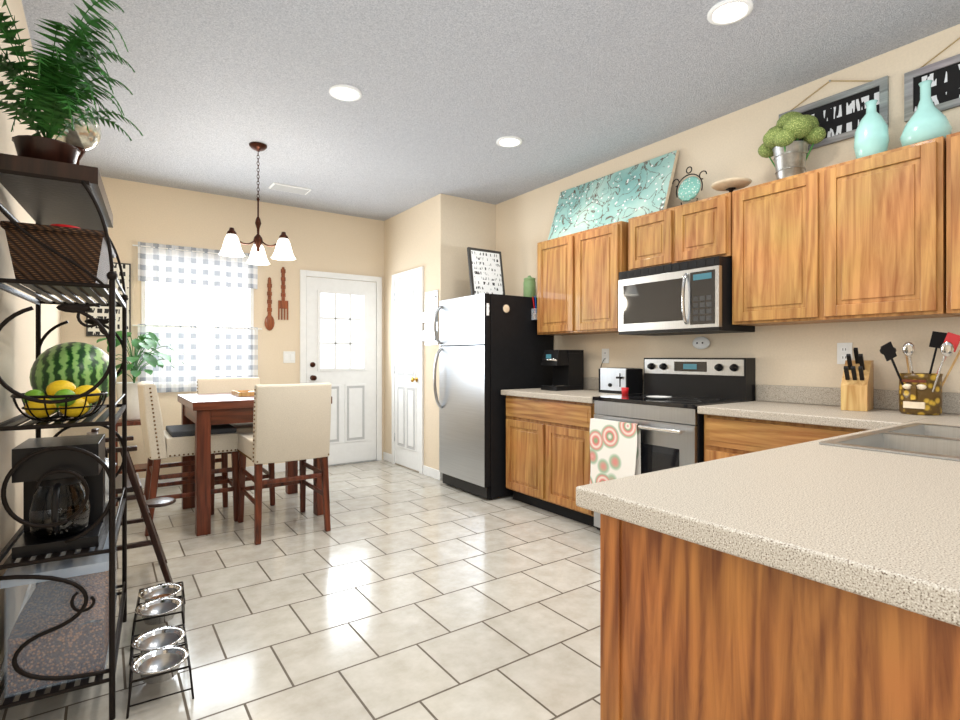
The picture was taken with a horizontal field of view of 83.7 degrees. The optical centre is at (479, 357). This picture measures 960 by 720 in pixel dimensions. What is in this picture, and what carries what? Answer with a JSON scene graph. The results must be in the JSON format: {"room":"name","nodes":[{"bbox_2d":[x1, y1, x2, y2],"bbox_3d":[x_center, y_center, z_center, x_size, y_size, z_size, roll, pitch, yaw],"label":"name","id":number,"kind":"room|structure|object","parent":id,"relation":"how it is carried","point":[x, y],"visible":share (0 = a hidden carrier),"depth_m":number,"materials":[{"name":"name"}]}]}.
{"room":"kitchen","nodes":[
{"label":"kitchen","id":0,"kind":"room"},
{"bbox_2d":[0,0,60,668],"bbox_3d":[-1.290,-0.195,1.233,0.100,2.750,8.100,0,0,-35],"label":"wall","id":1,"kind":"structure","parent":0,"point":[17,346],"depth_m":2.13,"materials":[{"name":"paint"}]},
{"bbox_2d":[0,583,35,704],"bbox_3d":[-1.215,1.135,1.224,0.013,0.090,7.999,0,0,-35],"label":"baseboard","id":2,"kind":"structure","parent":1,"relation":"attached to","point":[3,666],"depth_m":1.91,"materials":[{"name":"white paint"}]},
{"bbox_2d":[61,176,383,478],"bbox_3d":[-2.340,-0.195,5.381,2.940,2.750,0.100,0,0,-35],"label":"wall","id":3,"kind":"structure","parent":0,"point":[322,241],"depth_m":5.33,"materials":[{"name":"paint"}]},
{"bbox_2d":[86,262,130,336],"bbox_3d":[-3.239,-0.505,4.678,0.320,0.650,0.018,0,0,-35],"label":"sign","id":4,"kind":"object","parent":3,"relation":"attached to","point":[101,312],"visible":0.37,"depth_m":4.71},
{"bbox_2d":[132,242,257,288],"bbox_3d":[-2.612,-0.848,5.026,1.085,0.345,0.045,0,0,-35],"label":"valance curtain","id":5,"kind":"object","parent":3,"relation":"hanging from","point":[162,263],"visible":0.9,"depth_m":4.98,"materials":[{"name":"white fabric"}]},
{"bbox_2d":[132,324,261,392],"bbox_3d":[-2.620,0.013,5.036,1.085,0.615,0.041,0,0,-35],"label":"cafe curtain","id":6,"kind":"object","parent":3,"relation":"hanging from","point":[236,351],"visible":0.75,"depth_m":4.98,"materials":[{"name":"white fabric"}]},
{"bbox_2d":[141,281,253,378],"bbox_3d":[-2.650,-0.335,5.083,0.990,1.270,0.030,0,0,-35],"label":"window","id":7,"kind":"structure","parent":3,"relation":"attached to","point":[186,304],"depth_m":5.10,"materials":[{"name":"white glass"}]},
{"bbox_2d":[140,461,298,487],"bbox_3d":[-2.689,1.135,5.065,1.945,0.090,0.015,0,0,-35],"label":"baseboard","id":8,"kind":"structure","parent":3,"relation":"attached to","point":[279,467],"depth_m":5.33,"materials":[{"name":"white paint"}]},
{"bbox_2d":[265,277,274,330],"bbox_3d":[-2.138,-0.541,5.445,0.097,0.542,0.022,0,0,-35],"label":"spoon","id":9,"kind":"object","parent":3,"relation":"attached to","point":[269,322],"visible":1,"depth_m":5.44,"materials":[{"name":"brown wood"}]},
{"bbox_2d":[278,267,287,319],"bbox_3d":[-2.028,-0.657,5.524,0.100,0.545,0.018,0,0,-35],"label":"fork","id":10,"kind":"object","parent":3,"relation":"attached to","point":[282,303],"visible":1,"depth_m":5.52,"materials":[{"name":"brown wood"}]},
{"bbox_2d":[283,351,294,362],"bbox_3d":[-1.980,0.000,5.565,0.120,0.120,0.010,0,0,-35],"label":"light switch","id":11,"kind":"object","parent":3,"relation":"attached to","point":[288,356],"visible":1,"depth_m":5.56,"materials":[{"name":"white plastic"}]},
{"bbox_2d":[300,270,381,468],"bbox_3d":[-1.493,0.132,5.863,0.924,2.097,0.080,0,0,-35],"label":"door","id":12,"kind":"structure","parent":3,"relation":"attached to","point":[340,336],"depth_m":5.91,"materials":[{"name":"white paint"}]},
{"bbox_2d":[0,460,599,719],"bbox_3d":[0.225,1.205,2.294,3.800,0.050,8.100,0,0,-35],"label":"floor","id":13,"kind":"structure","parent":0,"point":[398,592],"depth_m":2.51,"materials":[{"name":"tile"}]},
{"bbox_2d":[0,153,128,719],"bbox_3d":[-1.521,0.265,1.992,0.332,1.831,0.782,0,0,-31],"label":"rack","id":14,"kind":"object","parent":13,"relation":"on","point":[44,192],"visible":0.9,"depth_m":1.74,"materials":[{"name":"metal"}]},
{"bbox_2d":[0,221,115,296],"bbox_3d":[-1.456,-0.338,1.882,0.271,0.205,0.456,0,0,-31],"label":"basket","id":15,"kind":"object","parent":14,"relation":"on","point":[86,249],"visible":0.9,"depth_m":1.71,"materials":[{"name":"wicker"}]},
{"bbox_2d":[12,434,104,558],"bbox_3d":[-1.410,0.455,1.808,0.220,0.340,0.302,0,0,-31],"label":"coffee maker","id":16,"kind":"object","parent":14,"relation":"on","point":[55,497],"visible":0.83,"depth_m":1.74,"materials":[{"name":"black plastic"}]},
{"bbox_2d":[0,531,116,696],"bbox_3d":[-1.496,0.860,1.955,0.271,0.370,0.596,0,0,-31],"label":"bin","id":17,"kind":"object","parent":14,"relation":"on","point":[75,647],"visible":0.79,"depth_m":1.74,"materials":[{"name":"plastic"}]},
{"bbox_2d":[10,380,107,421],"bbox_3d":[-1.405,0.143,1.799,0.259,0.133,0.259,0,0,-35],"label":"fruit bowl","id":18,"kind":"object","parent":14,"relation":"on","point":[70,410],"visible":0.92,"depth_m":1.76,"materials":[{"name":"metal"}]},
{"bbox_2d":[0,0,142,163],"bbox_3d":[-1.367,-0.911,1.796,0.398,0.659,0.507,0,0,-35],"label":"fern","id":19,"kind":"object","parent":14,"relation":"on","point":[56,95],"visible":1,"depth_m":1.71,"materials":[{"name":"green plant"}]},
{"bbox_2d":[29,342,116,402],"bbox_3d":[-1.586,0.075,2.099,0.269,0.270,0.404,0,0,-35],"label":"watermelon","id":20,"kind":"object","parent":14,"relation":"on","point":[77,364],"visible":0.5,"depth_m":1.97,"materials":[{"name":"green food"}]},
{"bbox_2d":[53,105,101,164],"bbox_3d":[-1.586,-0.781,2.099,0.170,0.400,0.170,0,0,-35],"label":"glass globe","id":21,"kind":"object","parent":14,"relation":"on","point":[83,140],"visible":0.25,"depth_m":2.07,"materials":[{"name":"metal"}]},
{"bbox_2d":[105,458,108,507],"bbox_3d":[-1.617,0.495,2.151,0.259,0.260,0.259,0,0,-35],"label":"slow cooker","id":22,"kind":"object","parent":14,"relation":"on","point":[106,486],"visible":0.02,"depth_m":2.15,"materials":[{"name":"silver metal"}]},
{"bbox_2d":[86,428,175,582],"bbox_3d":[-1.849,0.780,2.746,0.512,0.804,0.527,0,0,-35],"label":"chair","id":23,"kind":"object","parent":13,"relation":"on","point":[135,486],"visible":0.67,"depth_m":2.63,"materials":[{"name":"brown wood"}]},
{"bbox_2d":[97,331,184,505],"bbox_3d":[-2.812,0.479,4.428,0.665,1.401,0.690,0,0,-35],"label":"potted plant","id":24,"kind":"object","parent":13,"relation":"on","point":[148,341],"visible":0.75,"depth_m":4.34,"materials":[{"name":"green plant"}]},
{"bbox_2d":[130,581,185,648],"bbox_3d":[-1.408,1.120,2.360,0.198,0.120,0.368,0,0,-29],"label":"pet bowls","id":25,"kind":"object","parent":13,"relation":"on","point":[162,603],"visible":0.92,"depth_m":2.34,"materials":[{"name":"metal"}]},
{"bbox_2d":[126,624,193,718],"bbox_3d":[-1.167,1.120,1.954,0.198,0.120,0.368,0,0,-32],"label":"pet bowls","id":26,"kind":"object","parent":13,"relation":"on","point":[162,656],"visible":1,"depth_m":1.93,"materials":[{"name":"metal"}]},
{"bbox_2d":[137,381,238,535],"bbox_3d":[-2.106,0.677,3.873,0.622,1.005,0.495,0,0,-35],"label":"chair","id":27,"kind":"object","parent":13,"relation":"on","point":[159,442],"visible":0.88,"depth_m":3.67,"materials":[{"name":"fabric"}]},
{"bbox_2d":[197,377,274,514],"bbox_3d":[-1.997,0.677,4.368,0.495,1.005,0.622,0,0,-35],"label":"chair","id":28,"kind":"object","parent":13,"relation":"on","point":[217,385],"visible":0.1,"depth_m":4.43,"materials":[{"name":"fabric"}]},
{"bbox_2d":[178,393,331,535],"bbox_3d":[-1.746,0.738,4.124,0.930,0.885,0.900,0,0,-35],"label":"table","id":29,"kind":"object","parent":13,"relation":"on","point":[203,413],"visible":0.6,"depth_m":3.62,"materials":[{"name":"brown wood"}]},
{"bbox_2d":[232,390,253,395],"bbox_3d":[-1.717,0.279,4.230,0.400,0.030,0.280,0,0,-35],"label":"tray","id":30,"kind":"object","parent":29,"relation":"on","point":[243,392],"visible":0.25,"depth_m":4.06,"materials":[{"name":"brown wood"}]},
{"bbox_2d":[237,383,331,544],"bbox_3d":[-1.365,0.677,3.728,0.495,1.005,0.622,0,0,-35],"label":"chair","id":31,"kind":"object","parent":13,"relation":"on","point":[291,422],"visible":1,"depth_m":3.50,"materials":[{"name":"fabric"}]},
{"bbox_2d":[433,293,553,499],"bbox_3d":[0.120,0.320,4.824,0.849,1.721,0.775,0,0,-35],"label":"fridge","id":32,"kind":"object","parent":13,"relation":"on","point":[494,345],"visible":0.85,"depth_m":4.55,"materials":[{"name":"silver metal"}]},
{"bbox_2d":[467,247,504,294],"bbox_3d":[0.039,-0.757,4.940,0.370,0.468,0.172,0,0,-35],"label":"sign","id":33,"kind":"object","parent":32,"relation":"on","point":[485,270],"visible":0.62,"depth_m":4.89,"materials":[{"name":"white paper"}]},
{"bbox_2d":[523,276,535,296],"bbox_3d":[0.452,-0.632,4.882,0.112,0.222,0.112,0,0,-35],"label":"canister","id":34,"kind":"object","parent":32,"relation":"on","point":[529,286],"visible":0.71,"depth_m":4.84,"materials":[{"name":"green ceramic"}]},
{"bbox_2d":[506,395,596,527],"bbox_3d":[0.727,0.746,4.177,0.607,0.868,0.980,0,0,-35],"label":"base cabinet","id":35,"kind":"object","parent":13,"relation":"on","point":[548,463],"visible":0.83,"depth_m":3.97,"materials":[{"name":"brown wood"}]},
{"bbox_2d":[501,377,643,402],"bbox_3d":[0.718,0.239,4.168,0.637,0.142,1.005,0,0,-35],"label":"countertop","id":36,"kind":"structure","parent":35,"relation":"on","point":[591,385],"depth_m":4.06,"materials":[{"name":"stone"}]},
{"bbox_2d":[541,350,583,390],"bbox_3d":[0.663,0.104,4.383,0.325,0.325,0.190,0,0,-35],"label":"coffee maker","id":37,"kind":"object","parent":36,"relation":"on","point":[568,369],"visible":1,"depth_m":4.33,"materials":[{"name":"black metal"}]},
{"bbox_2d":[599,368,642,393],"bbox_3d":[1.042,0.174,4.008,0.195,0.186,0.270,0,0,-35],"label":"toaster","id":38,"kind":"object","parent":36,"relation":"on","point":[613,380],"visible":0.98,"depth_m":3.93,"materials":[{"name":"silver metal"}]},
{"bbox_2d":[621,387,628,394],"bbox_3d":[1.031,0.242,3.810,0.053,0.050,0.054,0,0,-35],"label":"cup","id":39,"kind":"object","parent":36,"relation":"on","point":[624,390],"visible":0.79,"depth_m":3.79,"materials":[{"name":"plastic"}]},
{"bbox_2d":[590,358,755,529],"bbox_3d":[1.192,0.593,3.410,0.715,1.175,0.754,0,0,-35],"label":"range","id":40,"kind":"object","parent":13,"relation":"on","point":[658,425],"visible":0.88,"depth_m":3.30,"materials":[{"name":"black metal"}]},
{"bbox_2d":[696,414,942,649],"bbox_3d":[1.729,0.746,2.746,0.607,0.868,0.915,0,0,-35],"label":"base cabinet","id":41,"kind":"object","parent":13,"relation":"on","point":[724,436],"depth_m":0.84,"materials":[{"name":"brown wood"}]},
{"bbox_2d":[576,392,959,626],"bbox_3d":[1.489,0.239,1.446,2.497,0.142,0.960,0,0,-35],"label":"countertop","id":42,"kind":"structure","parent":41,"relation":"on","point":[880,526],"depth_m":0.97,"materials":[{"name":"stone"}]},
{"bbox_2d":[819,423,959,460],"bbox_3d":[1.544,0.182,1.665,0.844,0.525,0.547,0,0,-35],"label":"sink","id":43,"kind":"object","parent":42,"relation":"in","point":[930,440],"visible":0.31,"depth_m":1.77,"materials":[{"name":"silver metal"}]},
{"bbox_2d":[697,384,898,412],"bbox_3d":[1.713,0.239,2.747,0.637,0.142,0.915,0,0,-35],"label":"countertop","id":44,"kind":"structure","parent":41,"relation":"on","point":[765,394],"depth_m":3.06,"materials":[{"name":"stone"}]},
{"bbox_2d":[841,348,873,411],"bbox_3d":[1.920,0.110,2.731,0.110,0.315,0.242,0,0,43],"label":"knife block","id":45,"kind":"object","parent":44,"relation":"on","point":[857,387],"visible":1,"depth_m":2.68,"materials":[{"name":"brown wood"}]},
{"bbox_2d":[880,331,959,414],"bbox_3d":[2.034,0.072,2.499,0.266,0.389,0.324,0,0,-35],"label":"utensil holder","id":46,"kind":"object","parent":44,"relation":"on","point":[920,394],"visible":1,"depth_m":2.47,"materials":[{"name":"ceramic"}]},
{"bbox_2d":[384,194,495,471],"bbox_3d":[-0.460,-0.195,5.922,0.760,2.750,1.370,0,0,-35],"label":"wall","id":47,"kind":"structure","parent":0,"point":[436,236],"depth_m":5.35,"materials":[{"name":"paint"}]},
{"bbox_2d":[392,266,423,473],"bbox_3d":[-0.801,0.133,5.677,0.078,2.095,0.700,0,0,-35],"label":"door","id":48,"kind":"structure","parent":47,"relation":"attached to","point":[407,374],"depth_m":5.64,"materials":[{"name":"white paint"}]},
{"bbox_2d":[423,290,437,344],"bbox_3d":[-0.490,-0.385,5.266,0.040,0.530,0.250,0,0,-35],"label":"holder","id":49,"kind":"object","parent":47,"relation":"attached to","point":[431,302],"visible":0.92,"depth_m":5.26,"materials":[{"name":"paper"}]},
{"bbox_2d":[423,465,437,478],"bbox_3d":[-0.483,1.135,5.281,0.013,0.090,0.305,0,0,-35],"label":"baseboard","id":50,"kind":"structure","parent":47,"relation":"attached to","point":[427,471],"depth_m":5.28,"materials":[{"name":"white paint"}]},
{"bbox_2d":[21,0,959,220],"bbox_3d":[0.225,-1.620,2.294,3.800,0.100,8.100,0,0,-35],"label":"ceiling","id":51,"kind":"structure","parent":0,"point":[452,91],"depth_m":3.04,"materials":[{"name":"white paint"}]},
{"bbox_2d":[218,142,295,264],"bbox_3d":[-1.676,-1.147,3.978,0.511,0.844,0.506,0,0,-35],"label":"chandelier","id":52,"kind":"object","parent":51,"relation":"hanging from","point":[231,246],"visible":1,"depth_m":3.92,"materials":[{"name":"white glass"}]},
{"bbox_2d":[268,182,310,194],"bbox_3d":[-1.764,-1.562,4.978,0.340,0.015,0.180,0,0,-35],"label":"ceiling vent","id":53,"kind":"object","parent":51,"relation":"in","point":[289,188],"visible":0.98,"depth_m":4.95,"materials":[{"name":"white metal"}]},
{"bbox_2d":[329,84,361,100],"bbox_3d":[-0.797,-1.563,3.178,0.190,0.011,0.190,0,0,-35],"label":"recessed light","id":54,"kind":"object","parent":51,"relation":"in","point":[343,92],"visible":0.94,"depth_m":3.17,"materials":[{"name":"white paint"}]},
{"bbox_2d":[496,136,521,147],"bbox_3d":[0.213,-1.563,3.897,0.190,0.011,0.190,0,0,-35],"label":"recessed light","id":55,"kind":"object","parent":51,"relation":"in","point":[509,141],"visible":1,"depth_m":3.89,"materials":[{"name":"white paint"}]},
{"bbox_2d":[707,0,752,25],"bbox_3d":[1.132,-1.563,2.428,0.190,0.011,0.190,0,0,-35],"label":"recessed light","id":56,"kind":"object","parent":51,"relation":"in","point":[725,12],"visible":1,"depth_m":2.43,"materials":[{"name":"white paint"}]},
{"bbox_2d":[496,24,959,400],"bbox_3d":[2.133,-0.195,2.794,0.100,2.750,6.730,0,0,-35],"label":"wall","id":57,"kind":"structure","parent":0,"point":[727,146],"depth_m":3.28,"materials":[{"name":"paint"}]},
{"bbox_2d":[438,470,442,479],"bbox_3d":[-0.111,1.135,5.323,0.672,0.090,0.012,0,0,-35],"label":"baseboard","id":58,"kind":"structure","parent":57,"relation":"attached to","point":[440,475],"depth_m":5.13,"materials":[{"name":"white paint"}]},
{"bbox_2d":[537,221,627,334],"bbox_3d":[0.856,-0.580,4.259,0.306,0.780,0.905,0,0,-35],"label":"upper cabinet","id":59,"kind":"object","parent":57,"relation":"attached to","point":[577,281],"visible":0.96,"depth_m":4.12,"materials":[{"name":"brown wood"}]},
{"bbox_2d":[548,150,678,239],"bbox_3d":[0.983,-1.206,4.168,0.192,0.470,1.160,0,0,-35],"label":"canvas art","id":60,"kind":"object","parent":59,"relation":"on","point":[637,190],"visible":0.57,"depth_m":4.07,"materials":[{"name":"teal fabric"}]},
{"bbox_2d":[602,349,608,362],"bbox_3d":[1.006,-0.010,4.306,0.010,0.116,0.072,0,0,-35],"label":"electrical outlet","id":61,"kind":"object","parent":57,"relation":"attached to","point":[605,355],"visible":0.98,"depth_m":4.30,"materials":[{"name":"white plastic"}]},
{"bbox_2d":[628,192,731,270],"bbox_3d":[1.365,-0.782,3.532,0.306,0.375,0.750,0,0,-35],"label":"upper cabinet","id":62,"kind":"object","parent":57,"relation":"attached to","point":[699,229],"visible":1,"depth_m":3.39,"materials":[{"name":"brown wood"}]},
{"bbox_2d":[618,256,754,335],"bbox_3d":[1.308,-0.370,3.491,0.442,0.430,0.740,0,0,-35],"label":"microwave","id":63,"kind":"object","parent":62,"relation":"attached to","point":[690,297],"visible":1,"depth_m":3.31,"materials":[{"name":"silver metal"}]},
{"bbox_2d":[672,166,706,204],"bbox_3d":[1.376,-1.113,3.527,0.060,0.284,0.257,0,0,-35],"label":"decor","id":64,"kind":"object","parent":62,"relation":"on","point":[689,189],"visible":0.96,"depth_m":3.52,"materials":[{"name":"metal"}]},
{"bbox_2d":[711,177,751,191],"bbox_3d":[1.532,-1.015,3.270,0.230,0.088,0.230,0,0,-35],"label":"decor","id":65,"kind":"object","parent":62,"relation":"on","point":[731,184],"visible":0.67,"depth_m":3.22,"materials":[{"name":"ceramic"}]},
{"bbox_2d":[692,337,709,348],"bbox_3d":[1.483,-0.095,3.602,0.033,0.086,0.130,0,0,-35],"label":"electrical outlet","id":66,"kind":"object","parent":57,"relation":"attached to","point":[700,342],"visible":1,"depth_m":3.59,"materials":[{"name":"white plastic"}]},
{"bbox_2d":[779,76,888,150],"bbox_3d":[1.936,-1.358,2.967,0.018,0.356,0.540,0,0,-35],"label":"chalkboard sign","id":67,"kind":"object","parent":57,"relation":"attached to","point":[839,116],"visible":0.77,"depth_m":2.90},
{"bbox_2d":[837,343,851,363],"bbox_3d":[1.982,-0.020,2.913,0.010,0.116,0.072,0,0,-35],"label":"electrical outlet","id":68,"kind":"object","parent":57,"relation":"attached to","point":[843,349],"visible":0.94,"depth_m":2.92,"materials":[{"name":"white plastic"}]},
{"bbox_2d":[732,136,959,325],"bbox_3d":[1.863,-0.580,2.821,0.306,0.780,0.965,0,0,-35],"label":"upper cabinet","id":69,"kind":"object","parent":57,"relation":"attached to","point":[860,239],"visible":0.98,"depth_m":2.64,"materials":[{"name":"brown wood"}]},
{"bbox_2d":[758,111,825,179],"bbox_3d":[1.709,-1.164,2.973,0.260,0.386,0.340,0,0,-35],"label":"hydrangea","id":70,"kind":"object","parent":69,"relation":"on","point":[785,149],"visible":0.94,"depth_m":2.91,"materials":[{"name":"green plant"}]},
{"bbox_2d":[854,100,888,158],"bbox_3d":[1.950,-1.121,2.672,0.144,0.300,0.144,0,0,-35],"label":"vase","id":71,"kind":"object","parent":69,"relation":"on","point":[871,136],"visible":0.79,"depth_m":2.63,"materials":[{"name":"teal ceramic"}]},
{"bbox_2d":[900,80,951,146],"bbox_3d":[2.087,-1.129,2.511,0.190,0.315,0.190,0,0,-35],"label":"vase","id":72,"kind":"object","parent":69,"relation":"on","point":[928,120],"visible":0.75,"depth_m":2.47,"materials":[{"name":"teal ceramic"}]},
{"bbox_2d":[904,38,959,121],"bbox_3d":[2.286,-1.358,2.467,0.018,0.356,0.540,0,0,-35],"label":"chalkboard sign","id":73,"kind":"object","parent":57,"relation":"attached to","point":[944,75],"visible":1,"depth_m":2.58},
{"bbox_2d":[946,132,959,314],"bbox_3d":[2.423,-0.580,2.020,0.306,0.780,0.970,0,0,-35],"label":"upper cabinet","id":74,"kind":"object","parent":57,"relation":"attached to","point":[953,223],"visible":1,"depth_m":2.31,"materials":[{"name":"brown wood"}]}
]}

